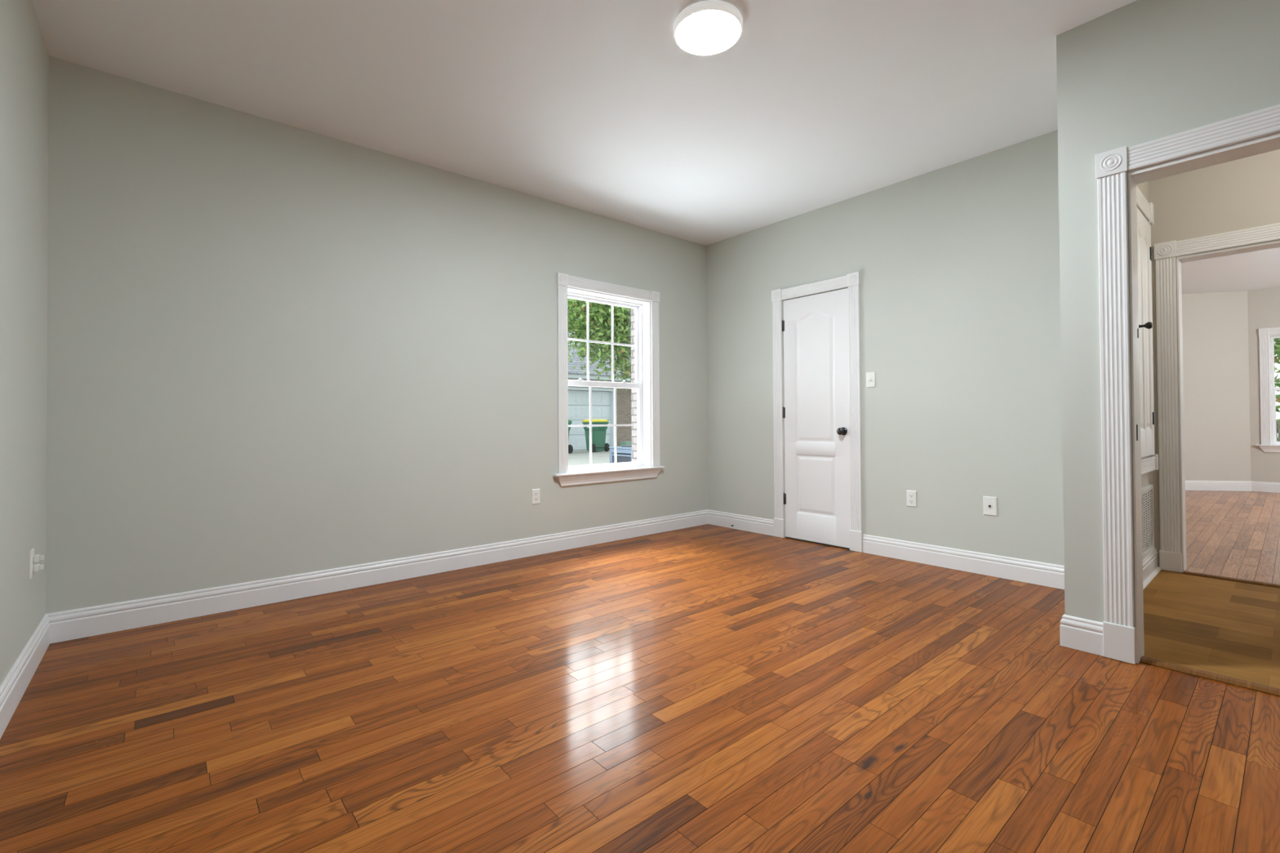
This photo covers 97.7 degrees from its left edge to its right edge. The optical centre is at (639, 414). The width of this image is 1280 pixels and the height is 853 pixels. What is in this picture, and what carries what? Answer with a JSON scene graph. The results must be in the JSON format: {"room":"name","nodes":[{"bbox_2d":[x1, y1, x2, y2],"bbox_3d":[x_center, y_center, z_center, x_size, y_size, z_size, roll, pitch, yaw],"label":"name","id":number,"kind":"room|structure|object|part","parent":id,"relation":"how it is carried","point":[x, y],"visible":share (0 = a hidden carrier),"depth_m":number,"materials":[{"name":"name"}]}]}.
{"room":"empty bedroom","nodes":[
{"label":"empty bedroom","id":0,"kind":"room"},
{"bbox_2d":[0,0,48,686],"bbox_3d":[-1.226,-0.365,0.686,0.150,2.890,4.900,0,-1,-40],"label":"wall","id":1,"kind":"structure","parent":0,"point":[24,53],"depth_m":2.14,"materials":[{"name":"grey paint"}]},
{"bbox_2d":[0,613,49,738],"bbox_3d":[-1.203,0.961,0.781,0.016,0.137,4.750,0,-1,-40],"label":"baseboard","id":2,"kind":"structure","parent":1,"relation":"attached to","point":[12,689],"depth_m":2.10,"materials":[{"name":"white paint"}]},
{"bbox_2d":[29,547,44,579],"bbox_3d":[-2.487,0.614,2.308,0.036,0.115,0.070,0,-1,-40],"label":"wall outlet","id":3,"kind":"object","parent":1,"relation":"attached to","point":[33,558],"visible":1,"depth_m":2.29,"materials":[{"name":"white plastic"}]},
{"bbox_3d":[-2.499,0.613,2.298,0.006,0.115,0.070,0,-1,-40],"label":"plate","id":4,"kind":"part","parent":3,"relation":"part of","materials":[{"name":"white plastic"}]},
{"bbox_2d":[32,564,44,572],"bbox_3d":[-2.485,0.634,2.309,0.031,0.028,0.033,0,-1,-40],"label":"receptacle","id":5,"kind":"object","parent":3,"relation":"attached to","point":[37,567],"depth_m":2.30,"materials":[{"name":"white plastic"}]},
{"bbox_2d":[32,554,44,562],"bbox_3d":[-2.486,0.595,2.309,0.031,0.028,0.033,0,-1,-40],"label":"receptacle","id":6,"kind":"object","parent":3,"relation":"attached to","point":[36,558],"depth_m":2.30,"materials":[{"name":"white plastic"}]},
{"bbox_2d":[45,55,707,613],"bbox_3d":[-1.099,-0.326,4.110,4.783,2.890,0.150,0,-1,-40],"label":"wall","id":7,"kind":"structure","parent":0,"point":[275,349],"depth_m":3.25,"materials":[{"name":"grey paint"}]},
{"bbox_2d":[46,509,707,644],"bbox_3d":[-1.036,0.998,4.031,4.483,0.137,0.016,0,-1,-40],"label":"baseboard","id":8,"kind":"structure","parent":7,"relation":"attached to","point":[71,624],"depth_m":3.30,"materials":[{"name":"white paint"}]},
{"bbox_2d":[531,488,540,504],"bbox_3d":[-0.790,0.625,4.251,0.070,0.115,0.009,0,-1,-40],"label":"wall outlet","id":9,"kind":"object","parent":7,"relation":"attached to","point":[535,493],"visible":1,"depth_m":4.25,"materials":[{"name":"white plastic"}]},
{"bbox_2d":[552,272,664,487],"bbox_3d":[-0.287,-0.268,4.773,1.138,1.683,0.226,0,-1,-40],"label":"window","id":10,"kind":"structure","parent":7,"relation":"in","point":[645,303],"depth_m":4.84,"materials":[{"name":"white paint"}]},
{"bbox_3d":[-0.610,-0.276,4.413,0.089,1.485,0.020,0,-1,-40],"label":"casing","id":11,"kind":"part","parent":10,"relation":"part of","materials":[{"name":"white paint"}]},
{"bbox_3d":[-0.342,-0.620,4.857,0.849,0.749,0.028,0,-1,-40],"label":"sash","id":12,"kind":"part","parent":10,"relation":"part of","materials":[{"name":"white plastic"}]},
{"bbox_3d":[-0.317,0.089,4.825,0.849,0.737,0.028,0,-1,-40],"label":"sash","id":13,"kind":"part","parent":10,"relation":"part of","materials":[{"name":"white plastic"}]},
{"bbox_3d":[-0.329,-0.265,4.841,0.897,1.504,0.068,0,-1,-40],"label":"vinyl frame","id":14,"kind":"part","parent":10,"relation":"part of","materials":[{"name":"white plastic"}]},
{"bbox_3d":[-0.240,-1.062,4.741,0.894,0.089,0.020,0,-1,-40],"label":"head casing","id":15,"kind":"part","parent":10,"relation":"part of","materials":[{"name":"white paint"}]},
{"bbox_3d":[0.139,-0.274,5.050,0.089,1.485,0.020,0,-1,-40],"label":"casing","id":16,"kind":"part","parent":10,"relation":"part of","materials":[{"name":"white paint"}]},
{"bbox_2d":[31,0,1137,245],"bbox_3d":[0.481,-1.753,2.260,4.783,0.100,5.050,0,-1,-40],"label":"ceiling","id":17,"kind":"structure","parent":0,"point":[593,106],"depth_m":2.84,"materials":[{"name":"paint"}]},
{"bbox_2d":[673,0,742,55],"bbox_3d":[0.297,-1.679,2.444,0.300,0.038,0.300,0,-1,-40],"label":"ceiling light","id":18,"kind":"object","parent":17,"relation":"in","point":[712,27],"visible":1,"depth_m":2.40,"materials":[{"name":"glass"}]},
{"bbox_2d":[0,490,1279,852],"bbox_3d":[3.793,1.076,3.949,11.733,0.080,6.400,0,-1,-40],"label":"floor","id":19,"kind":"structure","parent":0,"point":[707,688],"depth_m":1.92,"materials":[{"name":"brown wood"}]},
{"bbox_2d":[1140,656,1279,696],"bbox_3d":[2.385,1.015,1.996,0.062,0.013,0.894,0,-1,-40],"label":"threshold","id":20,"kind":"object","parent":19,"relation":"on","point":[1232,681],"visible":1,"depth_m":2.17,"materials":[{"name":"brown wood"}]},
{"bbox_2d":[1182,570,1279,587],"bbox_3d":[3.856,1.021,3.273,0.062,0.013,0.968,0,-1,-40],"label":"threshold","id":21,"kind":"object","parent":19,"relation":"on","point":[1214,576],"visible":1,"depth_m":3.46,"materials":[{"name":"brown wood"}]},
{"bbox_2d":[705,129,1064,565],"bbox_3d":[1.713,-0.341,4.381,0.150,2.890,3.081,0,-1,-40],"label":"wall","id":22,"kind":"structure","parent":0,"point":[957,264],"depth_m":3.88,"materials":[{"name":"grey paint"}]},
{"bbox_2d":[707,509,773,536],"bbox_3d":[0.918,0.999,5.180,0.016,0.137,0.800,0,-1,-40],"label":"baseboard","id":23,"kind":"structure","parent":22,"relation":"attached to","point":[743,522],"depth_m":5.15,"materials":[{"name":"white paint"}]},
{"bbox_2d":[782,288,850,548],"bbox_3d":[1.419,0.032,4.582,0.101,2.030,0.616,0,-1,-40],"label":"door","id":24,"kind":"structure","parent":22,"relation":"in","point":[815,327],"depth_m":4.58,"materials":[{"name":"white paint"}]},
{"bbox_3d":[1.571,0.133,4.369,0.057,0.055,0.055,0,-1,-40],"label":"knob","id":25,"kind":"part","parent":24,"relation":"part of","materials":[{"name":"grey metal"}]},
{"bbox_2d":[771,271,862,552],"bbox_3d":[1.425,-0.015,4.578,0.031,2.146,0.808,0,-1,-40],"label":"trim","id":26,"kind":"structure","parent":22,"relation":"attached to","point":[851,281],"depth_m":4.34,"materials":[{"name":"white paint"}]},
{"bbox_3d":[1.199,-0.041,4.852,0.020,1.888,0.091,0,-1,-40],"label":"casing","id":27,"kind":"part","parent":26,"relation":"part of","materials":[{"name":"white paint"}]},
{"bbox_3d":[1.423,-1.035,4.593,0.020,0.091,0.610,0,-1,-40],"label":"head casing","id":28,"kind":"part","parent":26,"relation":"part of","materials":[{"name":"white paint"}]},
{"bbox_3d":[1.659,-0.050,4.312,0.020,1.888,0.091,0,-1,-40],"label":"casing","id":29,"kind":"part","parent":26,"relation":"part of","materials":[{"name":"white paint"}]},
{"bbox_2d":[866,372,875,387],"bbox_3d":[1.737,-0.261,4.219,0.021,0.115,0.070,0,-1,-40],"label":"light switch","id":30,"kind":"object","parent":22,"relation":"attached to","point":[870,376],"visible":1,"depth_m":4.22,"materials":[{"name":"white plastic"}]},
{"bbox_2d":[906,489,916,506],"bbox_3d":[1.937,0.602,3.990,0.009,0.115,0.070,0,-1,-40],"label":"wall outlet","id":31,"kind":"object","parent":22,"relation":"attached to","point":[911,495],"visible":1,"depth_m":3.98,"materials":[{"name":"white plastic"}]},
{"bbox_2d":[862,534,1064,589],"bbox_3d":[2.178,0.974,3.700,0.016,0.137,1.475,0,-1,-40],"label":"baseboard","id":32,"kind":"structure","parent":22,"relation":"attached to","point":[1043,574],"depth_m":3.69,"materials":[{"name":"white paint"}]},
{"bbox_2d":[982,496,997,516],"bbox_3d":[2.256,0.593,3.607,0.020,0.122,0.079,0,-1,-40],"label":"cable plate","id":33,"kind":"object","parent":22,"relation":"attached to","point":[989,504],"visible":1,"depth_m":3.61,"materials":[{"name":"white plastic"}]},
{"bbox_2d":[1136,181,1154,528],"bbox_3d":[2.705,-0.361,3.204,1.885,2.890,0.100,0,-1,-40],"label":"wall","id":34,"kind":"structure","parent":0,"point":[1147,478],"depth_m":3.66,"materials":[{"name":"beige paint"}]},
{"bbox_2d":[1137,208,1155,457],"bbox_3d":[3.131,-0.491,3.441,0.620,1.500,0.091,0,-1,-40],"label":"door","id":35,"kind":"structure","parent":34,"relation":"in","point":[1144,249],"depth_m":3.50,"materials":[{"name":"paint"}]},
{"bbox_3d":[2.975,-0.521,3.292,0.042,0.042,0.066,0,-1,-40],"label":"knob","id":36,"kind":"part","parent":35,"relation":"part of","materials":[{"name":"black metal"}]},
{"bbox_2d":[1136,185,1158,475],"bbox_3d":[3.038,-0.238,3.388,0.842,2.265,0.048,0,-1,-40],"label":"trim","id":37,"kind":"structure","parent":34,"relation":"attached to","point":[1150,463],"depth_m":3.50,"materials":[{"name":"white paint"}]},
{"bbox_3d":[2.996,-1.303,3.379,0.760,0.105,0.036,0,-1,-40],"label":"head rail","id":38,"kind":"part","parent":37,"relation":"part of","materials":[{"name":"white paint"}]},
{"bbox_3d":[3.088,0.316,3.429,0.615,0.088,0.036,0,-1,-40],"label":"sill rail","id":39,"kind":"part","parent":37,"relation":"part of","materials":[{"name":"white paint"}]},
{"bbox_2d":[1141,484,1154,559],"bbox_3d":[3.176,0.675,3.514,0.540,0.430,0.012,0,-1,-40],"label":"air vent","id":40,"kind":"object","parent":34,"relation":"in","point":[1147,492],"visible":0.7,"depth_m":3.56,"materials":[{"name":"white metal"}]},
{"bbox_2d":[1142,547,1158,582],"bbox_3d":[2.751,0.965,3.144,1.885,0.137,0.016,0,-1,-40],"label":"baseboard","id":41,"kind":"structure","parent":34,"relation":"attached to","point":[1150,562],"depth_m":3.56,"materials":[{"name":"white paint"}]},
{"bbox_2d":[1142,566,1160,590],"bbox_3d":[2.749,1.024,3.130,1.865,0.018,0.034,0,-1,-40],"label":"trim","id":42,"kind":"structure","parent":34,"relation":"attached to","point":[1156,571],"depth_m":3.50,"materials":[{"name":"white paint"}]},
{"bbox_2d":[1056,0,1279,656],"bbox_3d":[2.848,-0.374,2.141,1.025,2.890,1.835,0,-1,-40],"label":"wall","id":43,"kind":"structure","parent":0,"point":[1139,72],"depth_m":2.40,"materials":[{"name":"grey paint"}]},
{"bbox_2d":[1095,104,1279,664],"bbox_3d":[2.381,-0.049,2.014,0.181,2.142,1.112,0,-1,-40],"label":"trim","id":44,"kind":"structure","parent":43,"relation":"attached to","point":[1255,132],"depth_m":2.33,"materials":[{"name":"white paint"}]},
{"bbox_3d":[2.001,-0.066,2.353,0.020,1.890,0.095,0,-1,-40],"label":"casing","id":45,"kind":"part","parent":44,"relation":"part of","materials":[{"name":"white paint"}]},
{"bbox_3d":[2.087,0.077,2.346,0.014,0.067,0.003,0,-1,-40],"label":"strike plate","id":46,"kind":"part","parent":44,"relation":"part of","materials":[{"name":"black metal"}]},
{"bbox_3d":[2.322,-1.065,1.980,0.020,0.095,0.906,0,-1,-40],"label":"head casing","id":47,"kind":"part","parent":44,"relation":"part of","materials":[{"name":"white paint"}]},
{"bbox_2d":[1148,149,1279,567],"bbox_3d":[4.072,-0.370,3.160,0.140,2.890,5.000,0,-1,-40],"label":"wall","id":48,"kind":"structure","parent":0,"point":[1242,193],"depth_m":3.58,"materials":[{"name":"beige paint"}]},
{"bbox_2d":[1154,222,1279,573],"bbox_3d":[3.904,-0.061,3.334,0.174,2.178,1.196,0,-1,-40],"label":"trim","id":49,"kind":"structure","parent":48,"relation":"attached to","point":[1171,558],"depth_m":3.69,"materials":[{"name":"white paint"}]},
{"bbox_3d":[3.500,-0.065,3.707,0.020,1.945,0.098,0,-1,-40],"label":"casing","id":50,"kind":"part","parent":49,"relation":"part of","materials":[{"name":"white paint"}]},
{"bbox_3d":[3.847,-1.094,3.304,0.020,0.098,0.984,0,-1,-40],"label":"head casing","id":51,"kind":"part","parent":49,"relation":"part of","materials":[{"name":"white paint"}]},
{"bbox_2d":[1182,291,1251,480],"bbox_3d":[7.320,-0.335,7.910,2.109,2.890,0.150,0,-1,10],"label":"wall","id":52,"kind":"structure","parent":0,"point":[1215,325],"depth_m":7.72,"materials":[{"name":"beige paint"}]},
{"bbox_2d":[1185,480,1251,491],"bbox_3d":[7.314,0.990,7.813,2.109,0.137,0.016,0,-1,10],"label":"baseboard","id":53,"kind":"structure","parent":52,"relation":"attached to","point":[1233,486],"depth_m":7.69,"materials":[{"name":"white paint"}]},
{"bbox_2d":[1181,247,1279,293],"bbox_3d":[6.559,-1.757,5.172,6.250,0.100,5.005,0,-1,-40],"label":"ceiling","id":54,"kind":"structure","parent":0,"point":[1255,270],"depth_m":6.72,"materials":[{"name":"paint"}]},
{"bbox_2d":[1247,287,1279,482],"bbox_3d":[9.426,-0.364,6.505,0.150,2.890,3.155,0,-1,-40],"label":"wall","id":55,"kind":"structure","parent":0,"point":[1264,305],"depth_m":7.60,"materials":[{"name":"beige paint"}]},
{"bbox_2d":[1251,480,1279,493],"bbox_3d":[9.353,0.961,6.457,0.016,0.137,3.100,0,-1,-40],"label":"baseboard","id":56,"kind":"structure","parent":55,"relation":"attached to","point":[1263,486],"depth_m":7.53,"materials":[{"name":"white paint"}]},
{"bbox_2d":[1255,327,1279,452],"bbox_3d":[8.784,-0.333,7.215,0.206,1.671,1.148,0,-1,-40],"label":"window","id":57,"kind":"structure","parent":55,"relation":"attached to","point":[1269,443],"depth_m":7.54,"materials":[{"name":"white paint"}]},
{"bbox_3d":[8.431,-0.330,7.542,0.020,1.478,0.089,0,-1,-40],"label":"casing","id":58,"kind":"part","parent":57,"relation":"part of","materials":[{"name":"white paint"}]},
{"bbox_3d":[8.736,-1.119,7.187,0.020,0.089,0.868,0,-1,-40],"label":"head casing","id":59,"kind":"part","parent":57,"relation":"part of","materials":[{"name":"white paint"}]},
{"bbox_3d":[8.850,-0.694,7.277,0.028,0.735,0.842,0,-1,-40],"label":"sash","id":60,"kind":"part","parent":57,"relation":"part of","materials":[{"name":"white plastic"}]},
{"bbox_3d":[8.830,0.022,7.247,0.028,0.767,0.842,0,-1,-40],"label":"sash","id":61,"kind":"part","parent":57,"relation":"part of","materials":[{"name":"white plastic"}]},
{"label":"outside","id":62,"kind":"structure","parent":0,"visible":0},
{"bbox_2d":[568,435,1278,466],"bbox_3d":[-3.059,1.508,25.294,70.000,0.200,85.000,0,-1,-40],"label":"ground","id":63,"kind":"structure","parent":62,"point":[578,457],"depth_m":16.77,"materials":[{"name":"concrete"}]},
{"bbox_2d":[568,419,573,453],"bbox_3d":[-2.760,0.753,18.958,0.670,1.153,0.824,0,-1,-40],"label":"bin","id":64,"kind":"object","parent":63,"relation":"on","point":[570,446],"visible":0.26,"depth_m":18.89,"materials":[{"name":"green plastic"}]},
{"bbox_2d":[582,419,609,452],"bbox_3d":[-1.572,0.758,19.969,0.670,1.153,0.824,0,-1,-40],"label":"bin","id":65,"kind":"object","parent":63,"relation":"on","point":[598,433],"visible":0.94,"depth_m":19.79,"materials":[{"name":"green plastic"}]},
{"bbox_3d":[-1.593,0.228,19.997,0.645,0.092,0.768,0,-1,-40],"label":"lid","id":66,"kind":"part","parent":65,"relation":"part of","materials":[{"name":"yellow plastic"}]},
{"bbox_2d":[567,297,631,391],"bbox_3d":[-0.122,-1.934,18.148,4.268,6.480,8.306,-1,-1,43],"label":"oak tree","id":67,"kind":"object","parent":63,"relation":"on","point":[600,314],"visible":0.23,"depth_m":16.05,"materials":[{"name":"green plant"}]},
{"bbox_2d":[568,330,631,449],"bbox_3d":[-2.905,-1.179,24.814,12.600,5.160,6.880,0,-1,-40],"label":"garage","id":68,"kind":"structure","parent":63,"relation":"on","point":[602,398],"depth_m":21.99,"materials":[{"name":"white brick"}]},
{"bbox_2d":[608,444,631,463],"bbox_3d":[-0.079,0.923,11.148,0.920,0.602,0.900,0,-1,-40],"label":"air conditioner","id":69,"kind":"object","parent":63,"relation":"on","point":[624,452],"visible":0.22,"depth_m":10.92,"materials":[{"name":"metal"}]},
{"bbox_2d":[619,441,631,446],"bbox_3d":[-0.513,1.212,21.917,0.440,0.280,0.390,0,-1,-40],"label":"utility box","id":70,"kind":"object","parent":63,"relation":"on","point":[622,443],"visible":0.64,"depth_m":21.76,"materials":[{"name":"green plastic"}]},
{"bbox_2d":[631,308,637,462],"bbox_3d":[-1.183,-0.150,4.209,5.083,3.040,0.115,0,-1,-40],"label":"brick wall","id":71,"kind":"structure","parent":63,"relation":"on","point":[633,391],"depth_m":5.20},
{"bbox_2d":[1270,335,1279,441],"bbox_3d":[15.605,-1.635,12.142,5.914,5.607,6.836,0,-1,-40],"label":"tree","id":72,"kind":"object","parent":63,"relation":"on","point":[1277,350],"visible":0.02,"depth_m":12.82,"materials":[{"name":"green plant"}]},
{"bbox_2d":[1271,420,1279,441],"bbox_3d":[13.645,0.583,10.661,0.070,1.000,7.040,0,-1,-40],"label":"fence","id":73,"kind":"object","parent":63,"relation":"on","point":[1277,424],"visible":0.02,"depth_m":11.38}
]}

